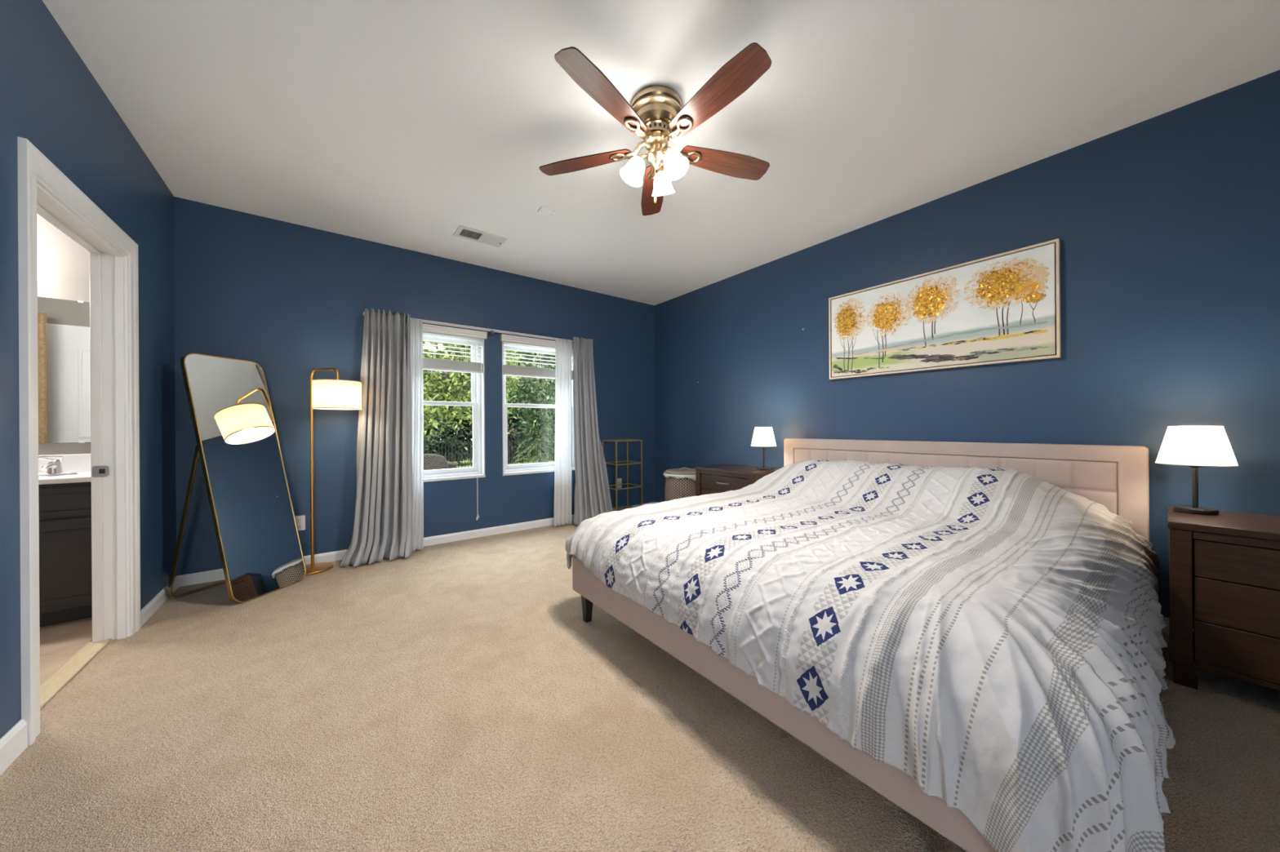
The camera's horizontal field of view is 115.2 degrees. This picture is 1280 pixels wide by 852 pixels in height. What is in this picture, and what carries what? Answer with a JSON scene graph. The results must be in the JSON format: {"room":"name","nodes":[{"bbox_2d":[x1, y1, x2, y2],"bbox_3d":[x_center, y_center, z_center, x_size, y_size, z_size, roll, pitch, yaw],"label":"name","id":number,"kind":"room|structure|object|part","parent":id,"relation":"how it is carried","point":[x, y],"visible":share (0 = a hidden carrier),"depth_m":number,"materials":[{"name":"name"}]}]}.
{"room":"bedroom","nodes":[
{"label":"bedroom","id":0,"kind":"room"},
{"bbox_2d":[0,0,176,738],"bbox_3d":[-1.578,-0.250,0.563,0.115,2.720,6.010,0,0,-37],"label":"wall","id":1,"kind":"structure","parent":0,"point":[50,99],"depth_m":1.69,"materials":[{"name":"blue paint"}]},
{"bbox_2d":[0,719,27,775],"bbox_3d":[-0.912,1.056,-0.190,0.014,0.100,4.015,0,0,-37],"label":"baseboard","id":2,"kind":"structure","parent":1,"relation":"attached to","point":[14,743],"depth_m":1.35,"materials":[{"name":"white paint"}]},
{"bbox_2d":[17,136,140,746],"bbox_3d":[-2.453,0.058,1.821,0.020,2.116,1.037,0,0,-37],"label":"trim","id":3,"kind":"structure","parent":1,"relation":"attached to","point":[32,163],"depth_m":1.45,"materials":[{"name":"white paint"}]},
{"bbox_2d":[36,176,131,643],"bbox_3d":[-2.506,0.099,1.781,0.125,2.035,0.875,0,0,-37],"label":"door frame","id":4,"kind":"structure","parent":1,"relation":"in","point":[108,263],"depth_m":2.11,"materials":[{"name":"white paint"}]},
{"bbox_3d":[-2.774,0.233,2.086,0.052,0.056,0.003,0,0,-37],"label":"strike plate","id":5,"kind":"part","parent":4,"relation":"part of","materials":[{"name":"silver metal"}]},
{"bbox_2d":[140,576,178,627],"bbox_3d":[-2.994,1.081,2.533,0.014,0.078,0.750,0,0,-37],"label":"baseboard","id":6,"kind":"structure","parent":1,"relation":"attached to","point":[162,596],"depth_m":2.46,"materials":[{"name":"white paint"}]},
{"bbox_2d":[36,196,655,575],"bbox_3d":[-2.291,-0.245,3.675,6.529,2.720,0.200,0,0,-37],"label":"wall","id":7,"kind":"structure","parent":0,"point":[290,300],"depth_m":3.37,"materials":[{"name":"blue paint"}]},
{"bbox_2d":[37,296,90,443],"bbox_3d":[-3.751,-0.343,2.424,1.030,0.903,0.010,0,0,-37],"label":"vanity mirror","id":8,"kind":"object","parent":7,"relation":"attached to","point":[64,346],"visible":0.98,"depth_m":2.54,"materials":[{"name":"clear glass"}]},
{"bbox_2d":[295,515,305,530],"bbox_3d":[-2.705,0.773,3.222,0.074,0.118,0.008,0,0,-37],"label":"wall outlet","id":9,"kind":"object","parent":7,"relation":"attached to","point":[300,520],"visible":0.68,"depth_m":3.23,"materials":[{"name":"white plastic"}]},
{"bbox_2d":[176,502,655,586],"bbox_3d":[-1.504,1.071,4.136,4.331,0.078,0.014,0,0,-37],"label":"baseboard","id":10,"kind":"structure","parent":7,"relation":"attached to","point":[192,579],"depth_m":3.83,"materials":[{"name":"white paint"}]},
{"bbox_2d":[422,333,485,482],"bbox_3d":[-1.986,-0.199,3.902,0.904,1.437,0.210,0,0,-37],"label":"window","id":11,"kind":"structure","parent":7,"relation":"in","point":[477,470],"depth_m":4.11,"materials":[{"name":"white plastic"}]},
{"bbox_3d":[-2.019,-0.533,3.943,0.806,0.663,0.032,0,0,-37],"label":"sash","id":12,"kind":"part","parent":11,"relation":"part of","materials":[{"name":"white plastic"}]},
{"bbox_3d":[-1.992,0.112,3.913,0.806,0.700,0.032,0,0,-37],"label":"sash","id":13,"kind":"part","parent":11,"relation":"part of","materials":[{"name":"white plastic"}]},
{"bbox_2d":[422,324,487,519],"bbox_3d":[-1.927,-0.001,3.828,0.930,1.877,0.106,0,0,-37],"label":"window blind","id":14,"kind":"object","parent":11,"relation":"attached to","point":[431,364],"visible":0.63,"depth_m":3.94,"materials":[{"name":"white plastic"}]},
{"bbox_3d":[-1.949,-0.888,3.849,0.860,0.031,0.044,0,0,-37],"label":"head rail","id":15,"kind":"part","parent":14,"relation":"part of","materials":[{"name":"white plastic"}]},
{"bbox_3d":[-1.947,-0.538,3.849,0.860,0.018,0.049,0,0,-37],"label":"rail","id":16,"kind":"part","parent":14,"relation":"part of","materials":[{"name":"white plastic"}]},
{"bbox_3d":[-1.718,-0.713,4.020,0.025,0.352,0.060,0,0,-37],"label":"ladder cord","id":17,"kind":"part","parent":14,"relation":"part of","materials":[{"name":"white fabric"}]},
{"bbox_3d":[-1.624,0.011,4.043,0.012,1.780,0.003,0,0,-37],"label":"pull cord","id":18,"kind":"part","parent":14,"relation":"part of","materials":[{"name":"white fabric"}]},
{"bbox_2d":[362,311,573,342],"bbox_3d":[-1.472,-0.947,4.114,2.206,0.047,0.102,0,0,-37],"label":"curtain rod","id":19,"kind":"object","parent":7,"relation":"attached to","point":[491,331],"visible":0.62,"depth_m":4.05,"materials":[{"name":"white metal"}]},
{"bbox_2d":[339,307,413,567],"bbox_3d":[-2.163,0.058,3.352,0.525,2.088,0.261,0,0,-37],"label":"drape","id":20,"kind":"object","parent":19,"relation":"hanging from","point":[384,515],"visible":1,"depth_m":3.41,"materials":[{"name":"grey fabric"}]},
{"bbox_2d":[410,318,423,551],"bbox_3d":[-2.018,0.067,3.591,0.201,2.068,0.113,0,0,-37],"label":"sheer curtain","id":21,"kind":"object","parent":19,"relation":"hanging from","point":[416,326],"visible":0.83,"depth_m":3.63,"materials":[{"name":"white fabric"}]},
{"bbox_2d":[553,337,572,526],"bbox_3d":[-0.852,0.060,4.504,0.265,2.068,0.090,0,0,-37],"label":"sheer curtain","id":22,"kind":"object","parent":19,"relation":"hanging from","point":[562,457],"visible":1,"depth_m":4.51,"materials":[{"name":"white fabric"}]},
{"bbox_2d":[573,336,613,525],"bbox_3d":[-0.535,0.048,4.614,0.503,2.088,0.253,0,0,-37],"label":"drape","id":23,"kind":"object","parent":19,"relation":"hanging from","point":[592,497],"visible":0.93,"depth_m":4.58,"materials":[{"name":"grey fabric"}]},
{"bbox_2d":[502,341,574,475],"bbox_3d":[-1.128,-0.204,4.559,0.904,1.437,0.210,0,0,-37],"label":"window","id":24,"kind":"structure","parent":7,"relation":"in","point":[537,468],"depth_m":4.41,"materials":[{"name":"white plastic"}]},
{"bbox_3d":[-1.161,-0.539,4.599,0.806,0.663,0.032,0,0,-37],"label":"sash","id":25,"kind":"part","parent":24,"relation":"part of","materials":[{"name":"white plastic"}]},
{"bbox_2d":[500,333,573,380],"bbox_3d":[-1.074,-0.740,4.484,0.930,0.410,0.106,0,0,-37],"label":"window blind","id":26,"kind":"object","parent":24,"relation":"attached to","point":[508,370],"visible":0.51,"depth_m":4.39,"materials":[{"name":"white plastic"}]},
{"bbox_3d":[-1.317,-0.716,4.327,0.025,0.352,0.060,0,0,-37],"label":"ladder cord","id":27,"kind":"part","parent":26,"relation":"part of","materials":[{"name":"white fabric"}]},
{"bbox_3d":[-1.092,-0.893,4.505,0.860,0.031,0.044,0,0,-37],"label":"head rail","id":28,"kind":"part","parent":26,"relation":"part of","materials":[{"name":"white plastic"}]},
{"bbox_3d":[-1.090,-0.544,4.506,0.860,0.018,0.049,0,0,-37],"label":"rail","id":29,"kind":"part","parent":26,"relation":"part of","materials":[{"name":"white plastic"}]},
{"bbox_3d":[-1.134,0.106,4.570,0.806,0.700,0.032,0,0,-37],"label":"sash","id":30,"kind":"part","parent":24,"relation":"part of","materials":[{"name":"white plastic"}]},
{"bbox_2d":[617,478,622,488],"bbox_3d":[-0.259,0.717,5.093,0.074,0.118,0.008,0,0,-37],"label":"wall outlet","id":31,"kind":"object","parent":7,"relation":"attached to","point":[619,480],"visible":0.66,"depth_m":5.09,"materials":[{"name":"white plastic"}]},
{"bbox_2d":[0,521,1279,851],"bbox_3d":[-0.378,1.159,1.349,6.531,0.126,6.210,0,0,-37],"label":"floor","id":32,"kind":"structure","parent":0,"point":[455,696],"depth_m":1.42,"materials":[{"name":"beige carpet"}]},
{"bbox_2d":[38,453,92,626],"bbox_3d":[-3.612,0.648,2.225,1.080,0.939,0.489,0,0,-37],"label":"bathroom vanity","id":33,"kind":"object","parent":32,"relation":"on","point":[64,500],"visible":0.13,"depth_m":2.27,"materials":[{"name":"brown wood"}]},
{"bbox_3d":[-3.272,0.425,2.223,0.500,0.163,0.019,0,0,-37],"label":"drawer","id":34,"kind":"part","parent":33,"relation":"part of","materials":[{"name":"grey paint"}]},
{"bbox_2d":[38,453,91,484],"bbox_3d":[-3.615,0.249,2.225,1.080,0.142,0.489,0,0,-37],"label":"countertop","id":35,"kind":"structure","parent":33,"relation":"on","point":[79,463],"depth_m":2.49,"materials":[{"name":"white stone"}]},
{"bbox_2d":[38,455,77,475],"bbox_3d":[-3.455,0.229,2.379,0.165,0.120,0.150,0,0,-37],"label":"bathroom faucet","id":36,"kind":"object","parent":35,"relation":"on","point":[52,468],"visible":0.86,"depth_m":2.40,"materials":[{"name":"silver metal"}]},
{"bbox_3d":[-3.455,0.243,2.379,0.060,0.072,0.150,0,0,-37],"label":"spout","id":37,"kind":"part","parent":36,"relation":"part of","materials":[{"name":"silver metal"}]},
{"bbox_3d":[-3.269,0.771,2.223,0.500,0.500,0.019,0,0,-37],"label":"cabinet door","id":38,"kind":"part","parent":33,"relation":"part of","materials":[{"name":"grey paint"}]},
{"bbox_2d":[40,638,111,709],"bbox_3d":[-2.530,1.111,1.758,0.080,0.012,0.875,0,0,-37],"label":"threshold","id":39,"kind":"object","parent":32,"relation":"on","point":[59,679],"depth_m":1.83,"materials":[{"name":"beige wood"}]},
{"bbox_2d":[167,353,306,603],"bbox_3d":[-2.733,0.324,2.780,0.540,1.598,0.471,0,0,9],"label":"mirror","id":40,"kind":"object","parent":32,"relation":"on","point":[238,449],"visible":1,"depth_m":2.72,"materials":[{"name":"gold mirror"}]},
{"bbox_3d":[-2.860,0.621,2.801,0.277,0.995,0.470,0,0,10],"label":"easel leg","id":41,"kind":"part","parent":40,"relation":"part of","materials":[{"name":"gold metal"}]},
{"bbox_2d":[305,368,361,576],"bbox_3d":[-2.408,0.336,3.101,0.533,1.559,0.304,0,0,8],"label":"floor lamp","id":42,"kind":"object","parent":32,"relation":"on","point":[325,393],"visible":0.94,"depth_m":3.05,"materials":[{"name":"brushed gold metal"},{"name":"white linen"}]},
{"bbox_3d":[-2.420,-0.089,3.113,0.270,0.709,0.018,0,0,13],"label":"arm","id":43,"kind":"part","parent":42,"relation":"part of","materials":[{"name":"gold metal"}]},
{"bbox_3d":[-2.298,-0.235,3.084,0.300,0.205,0.300,0,0,-37],"label":"lamp shade","id":44,"kind":"part","parent":42,"relation":"part of","materials":[{"name":"fabric"}]},
{"bbox_2d":[601,439,642,511],"bbox_3d":[-0.212,0.634,4.868,0.378,0.935,0.305,0,0,-37],"label":"etagere shelf","id":45,"kind":"object","parent":32,"relation":"on","point":[616,463],"visible":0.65,"depth_m":4.86,"materials":[{"name":"gold metal"}]},
{"bbox_3d":[-0.268,0.641,4.642,0.014,0.921,0.014,0,0,-37],"label":"post","id":46,"kind":"part","parent":45,"relation":"part of","materials":[{"name":"gold metal"}]},
{"bbox_3d":[-0.156,0.640,5.094,0.014,0.921,0.014,0,0,-37],"label":"post","id":47,"kind":"part","parent":45,"relation":"part of","materials":[{"name":"gold metal"}]},
{"bbox_3d":[0.021,0.639,4.863,0.014,0.921,0.014,0,0,-37],"label":"post","id":48,"kind":"part","parent":45,"relation":"part of","materials":[{"name":"gold metal"}]},
{"bbox_2d":[662,467,696,501],"bbox_3d":[0.503,0.782,4.571,0.484,0.630,0.481,0,0,-21],"label":"laundry basket","id":49,"kind":"object","parent":32,"relation":"on","point":[680,483],"visible":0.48,"depth_m":4.37,"materials":[{"name":"grey wicker"}]},
{"bbox_3d":[0.502,0.509,4.568,0.440,0.027,0.440,0,0,-37],"label":"lid","id":50,"kind":"part","parent":49,"relation":"part of","materials":[{"name":"white"}]},
{"bbox_2d":[695,463,779,496],"bbox_3d":[0.972,0.752,3.985,0.526,0.684,0.723,0,0,-37],"label":"nightstand","id":51,"kind":"object","parent":32,"relation":"on","point":[717,478],"visible":0.32,"depth_m":3.88,"materials":[{"name":"brown wood"}]},
{"bbox_3d":[0.801,0.719,3.855,0.020,0.176,0.593,0,0,-37],"label":"drawer","id":52,"kind":"part","parent":51,"relation":"part of","materials":[{"name":"brown wood"}]},
{"bbox_3d":[0.800,0.552,3.855,0.020,0.150,0.593,0,0,-37],"label":"drawer","id":53,"kind":"part","parent":51,"relation":"part of","materials":[{"name":"brown wood"}]},
{"bbox_2d":[751,426,776,471],"bbox_3d":[1.149,0.208,3.774,0.229,0.398,0.229,0,0,-37],"label":"table lamp","id":54,"kind":"object","parent":51,"relation":"on","point":[763,437],"visible":1,"depth_m":3.70,"materials":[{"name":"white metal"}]},
{"bbox_3d":[1.150,0.287,3.774,0.052,0.200,0.052,0,0,-37],"label":"stem","id":55,"kind":"part","parent":54,"relation":"part of","materials":[{"name":"black metal"}]},
{"bbox_3d":[1.149,0.099,3.774,0.227,0.174,0.227,0,0,-37],"label":"lamp shade","id":56,"kind":"part","parent":54,"relation":"part of","materials":[{"name":"beige fabric"}]},
{"bbox_2d":[572,438,1149,851],"bbox_3d":[1.117,0.605,2.286,2.367,0.976,2.139,0,0,-37],"label":"bed","id":57,"kind":"object","parent":32,"relation":"on","point":[1116,477],"visible":0.16,"depth_m":2.13,"materials":[{"name":"beige fabric"}]},
{"bbox_3d":[-0.298,1.017,2.295,0.055,0.170,0.055,0,0,-37],"label":"leg","id":58,"kind":"part","parent":57,"relation":"part of","materials":[{"name":"black wood"}]},
{"bbox_3d":[0.206,0.829,1.577,0.055,0.200,1.880,0,0,-37],"label":"foot rail","id":59,"kind":"part","parent":57,"relation":"part of","materials":[{"name":"beige fabric"}]},
{"bbox_2d":[564,458,1175,851],"bbox_3d":[1.070,0.665,2.219,2.313,0.833,2.241,0,0,-37],"label":"duvet","id":60,"kind":"object","parent":57,"relation":"on","point":[991,638],"visible":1,"depth_m":1.19,"materials":[{"name":"white fabric"}]},
{"bbox_3d":[2.005,0.583,2.965,0.018,0.768,1.932,0,0,-37],"label":"headboard panel","id":61,"kind":"part","parent":57,"relation":"part of","materials":[{"name":"beige fabric"}]},
{"bbox_3d":[2.029,0.584,2.984,0.072,0.946,2.139,0,0,-37],"label":"headboard","id":62,"kind":"part","parent":57,"relation":"part of","materials":[{"name":"beige fabric"}]},
{"bbox_2d":[1167,506,1279,690],"bbox_3d":[2.648,0.741,1.579,0.552,0.684,0.723,0,0,-37],"label":"nightstand","id":63,"kind":"object","parent":32,"relation":"on","point":[1224,567],"visible":1,"depth_m":1.62,"materials":[{"name":"brown wood"}]},
{"bbox_2d":[1155,426,1239,515],"bbox_3d":[2.567,0.199,1.877,0.229,0.398,0.229,0,0,-37],"label":"table lamp","id":64,"kind":"object","parent":63,"relation":"on","point":[1195,447],"visible":1,"depth_m":1.83,"materials":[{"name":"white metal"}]},
{"bbox_3d":[2.567,0.278,1.877,0.052,0.200,0.052,0,0,-37],"label":"stem","id":65,"kind":"part","parent":64,"relation":"part of","materials":[{"name":"black metal"}]},
{"bbox_3d":[2.566,0.089,1.877,0.227,0.174,0.227,0,0,-37],"label":"lamp shade","id":66,"kind":"part","parent":64,"relation":"part of","materials":[{"name":"beige fabric"}]},
{"bbox_3d":[2.469,0.885,1.442,0.020,0.170,0.593,0,0,-37],"label":"drawer","id":67,"kind":"part","parent":63,"relation":"part of","materials":[{"name":"brown wood"}]},
{"bbox_3d":[2.467,0.708,1.442,0.020,0.176,0.593,0,0,-37],"label":"drawer","id":68,"kind":"part","parent":63,"relation":"part of","materials":[{"name":"brown wood"}]},
{"bbox_3d":[2.466,0.541,1.442,0.020,0.150,0.593,0,0,-37],"label":"drawer","id":69,"kind":"part","parent":63,"relation":"part of","materials":[{"name":"brown wood"}]},
{"bbox_2d":[42,0,1279,305],"bbox_3d":[-0.515,-1.677,1.257,6.831,0.120,6.210,0,0,-37],"label":"ceiling","id":70,"kind":"structure","parent":0,"point":[405,124],"depth_m":2.02,"materials":[{"name":"white paint"}]},
{"bbox_2d":[453,225,507,247],"bbox_3d":[-1.354,-1.604,3.449,0.387,0.014,0.210,0,0,-37],"label":"ceiling vent","id":71,"kind":"object","parent":70,"relation":"in","point":[463,232],"visible":1,"depth_m":3.44,"materials":[{"name":"white plastic"}]},
{"bbox_2d":[537,206,555,217],"bbox_3d":[-0.700,-1.607,3.044,0.115,0.017,0.078,0,0,-37],"label":"cover plate","id":72,"kind":"object","parent":70,"relation":"attached to","point":[542,210],"visible":1,"depth_m":3.03,"materials":[{"name":"white plastic"}]},
{"bbox_2d":[538,42,771,215],"bbox_3d":[0.115,-1.378,2.015,1.271,0.484,1.218,0,0,-37],"label":"ceiling fan","id":73,"kind":"object","parent":70,"relation":"hanging from","point":[655,114],"visible":1,"depth_m":1.95,"materials":[{"name":"antique brass metal"},{"name":"cherry wood"},{"name":"frosted white glass"}]},
{"bbox_3d":[-0.292,-1.411,2.172,0.522,0.035,0.139,0,0,17],"label":"fan blade","id":74,"kind":"part","parent":73,"relation":"part of","materials":[{"name":"brown wood"}]},
{"bbox_3d":[-0.143,-1.412,1.735,0.139,0.035,0.522,0,0,35],"label":"fan blade","id":75,"kind":"part","parent":73,"relation":"part of","materials":[{"name":"brown wood"}]},
{"bbox_3d":[-0.040,-1.282,2.035,0.124,0.125,0.124,0,0,-37],"label":"lamp shade","id":76,"kind":"part","parent":73,"relation":"part of","materials":[{"name":"white glass"}]},
{"bbox_3d":[0.014,-1.353,2.048,0.080,0.046,0.043,0,0,-25],"label":"shade arm","id":77,"kind":"part","parent":73,"relation":"part of","materials":[{"name":"gold metal"}]},
{"bbox_3d":[0.078,-1.413,2.449,0.139,0.035,0.522,0,0,-1],"label":"fan blade","id":78,"kind":"part","parent":73,"relation":"part of","materials":[{"name":"brown wood"}]},
{"bbox_3d":[0.076,-1.256,2.035,0.002,0.130,0.002,0,0,-37],"label":"pull chain","id":79,"kind":"part","parent":73,"relation":"part of","materials":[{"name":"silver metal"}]},
{"bbox_3d":[0.106,-1.354,2.122,0.043,0.046,0.081,0,0,19],"label":"shade arm","id":80,"kind":"part","parent":73,"relation":"part of","materials":[{"name":"gold metal"}]},
{"bbox_3d":[0.123,-1.283,2.178,0.124,0.125,0.122,0,0,-37],"label":"lamp shade","id":81,"kind":"part","parent":73,"relation":"part of","materials":[{"name":"white glass"}]},
{"bbox_3d":[0.173,-1.283,1.970,0.126,0.125,0.126,0,0,-37],"label":"lamp shade","id":82,"kind":"part","parent":73,"relation":"part of","materials":[{"name":"white glass"}]},
{"bbox_3d":[0.319,-1.415,1.742,0.139,0.035,0.522,0,0,-37],"label":"fan blade","id":83,"kind":"part","parent":73,"relation":"part of","materials":[{"name":"brown wood"}]},
{"bbox_3d":[0.455,-1.416,2.183,0.522,0.035,0.139,0,0,-19],"label":"fan blade","id":84,"kind":"part","parent":73,"relation":"part of","materials":[{"name":"brown wood"}]},
{"bbox_2d":[654,69,1279,617],"bbox_3d":[1.987,-0.273,3.291,0.200,2.720,6.010,0,0,-37],"label":"wall","id":85,"kind":"structure","parent":0,"point":[1166,225],"depth_m":2.35,"materials":[{"name":"blue paint"}]},
{"bbox_2d":[655,502,1193,634],"bbox_3d":[1.972,1.048,3.146,0.014,0.078,5.810,0,0,-37],"label":"baseboard","id":86,"kind":"structure","parent":85,"relation":"attached to","point":[1166,629],"depth_m":2.12,"materials":[{"name":"white paint"}]},
{"bbox_2d":[828,238,1060,379],"bbox_3d":[2.075,-0.758,2.970,0.042,0.703,1.396,0,0,-37],"label":"framed painting","id":87,"kind":"object","parent":85,"relation":"attached to","point":[1002,308],"visible":1,"depth_m":2.80,"materials":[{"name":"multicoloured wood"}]},
{"label":"outside","id":88,"kind":"structure","parent":0,"visible":0},
{"bbox_2d":[453,447,554,468],"bbox_3d":[-5.585,1.516,23.772,48.000,0.200,35.440,0,0,-37],"label":"lawn","id":89,"kind":"structure","parent":88,"point":[466,460],"depth_m":15.77,"materials":[{"name":"green plant"}]},
{"bbox_2d":[423,417,472,463],"bbox_3d":[-7.359,0.511,13.958,3.443,1.834,2.136,0,0,-37],"label":"shrub","id":90,"kind":"object","parent":89,"relation":"on","point":[455,434],"visible":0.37,"depth_m":14.13,"materials":[{"name":"green plant"}]},
{"bbox_2d":[423,350,472,451],"bbox_3d":[-9.725,-2.957,18.289,8.501,8.817,5.733,0,0,-35],"label":"tree","id":91,"kind":"object","parent":89,"relation":"on","point":[464,425],"visible":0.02,"depth_m":17.90,"materials":[{"name":"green plant"}]},
{"bbox_2d":[423,344,524,429],"bbox_3d":[-6.117,-1.292,15.315,3.910,5.440,3.060,0,0,-37],"label":"tree","id":92,"kind":"object","parent":89,"relation":"on","point":[443,344],"visible":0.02,"depth_m":14.86,"materials":[{"name":"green plant"}]},
{"bbox_2d":[422,340,528,442],"bbox_3d":[-4.148,-0.832,8.879,3.236,4.501,2.784,0,0,-12],"label":"tree","id":93,"kind":"object","parent":89,"relation":"on","point":[446,381],"visible":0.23,"depth_m":8.39,"materials":[{"name":"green plant"}]},
{"bbox_2d":[423,436,554,467],"bbox_3d":[-4.776,0.911,14.472,18.010,1.000,0.040,0,0,-37],"label":"iron fence","id":94,"kind":"object","parent":89,"relation":"on","point":[522,440],"visible":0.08,"depth_m":13.62,"materials":[{"name":"black metal"}]},
{"bbox_3d":[-6.194,0.920,13.387,0.040,1.000,0.040,0,0,-37],"label":"fence post","id":95,"kind":"part","parent":94,"relation":"part of","materials":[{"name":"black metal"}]},
{"bbox_3d":[-4.288,0.908,14.846,0.040,1.000,0.040,0,0,-37],"label":"fence post","id":96,"kind":"part","parent":94,"relation":"part of","materials":[{"name":"black metal"}]},
{"bbox_2d":[424,352,555,457],"bbox_3d":[-6.610,-2.455,19.440,8.100,7.775,6.125,0,0,-37],"label":"tree","id":97,"kind":"object","parent":89,"relation":"on","point":[514,420],"visible":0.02,"depth_m":18.21,"materials":[{"name":"green plant"}]},
{"bbox_2d":[462,417,537,462],"bbox_3d":[-5.327,0.494,15.589,3.149,1.841,2.058,0,0,-37],"label":"shrub","id":98,"kind":"object","parent":89,"relation":"on","point":[513,433],"visible":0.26,"depth_m":15.52,"materials":[{"name":"green plant"}]},
{"bbox_2d":[457,351,555,462],"bbox_3d":[-3.330,-1.529,12.312,4.325,5.881,2.842,0,0,-37],"label":"tree","id":99,"kind":"object","parent":89,"relation":"on","point":[538,391],"visible":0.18,"depth_m":12.13,"materials":[{"name":"green plant"}]},
{"bbox_2d":[511,401,555,464],"bbox_3d":[-3.212,0.286,12.976,1.786,2.284,1.818,0,0,-18],"label":"spruce","id":100,"kind":"object","parent":89,"relation":"on","point":[539,442],"visible":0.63,"depth_m":12.86,"materials":[{"name":"green plant"}]},
{"bbox_2d":[534,422,555,458],"bbox_3d":[-3.190,0.549,17.208,3.071,1.704,1.876,0,0,-37],"label":"shrub","id":101,"kind":"object","parent":89,"relation":"on","point":[552,425],"visible":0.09,"depth_m":16.65,"materials":[{"name":"green plant"}]},
{"bbox_3d":[-2.925,1.309,5.480,14.000,0.179,3.130,0,0,-37],"label":"patio","id":102,"kind":"object","parent":89,"relation":"on","visible":0},
{"bbox_2d":[423,453,457,470],"bbox_3d":[-3.692,0.775,5.668,2.015,0.898,0.958,0,0,-37],"label":"wicker sofa","id":103,"kind":"object","parent":102,"relation":"on","point":[431,461],"visible":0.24,"depth_m":5.74,"materials":[{"name":"grey wicker"}]},
{"bbox_3d":[-3.015,0.795,6.301,0.170,0.490,0.777,0,0,-37],"label":"armrest","id":104,"kind":"part","parent":103,"relation":"part of","materials":[{"name":"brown wicker"}]}
]}

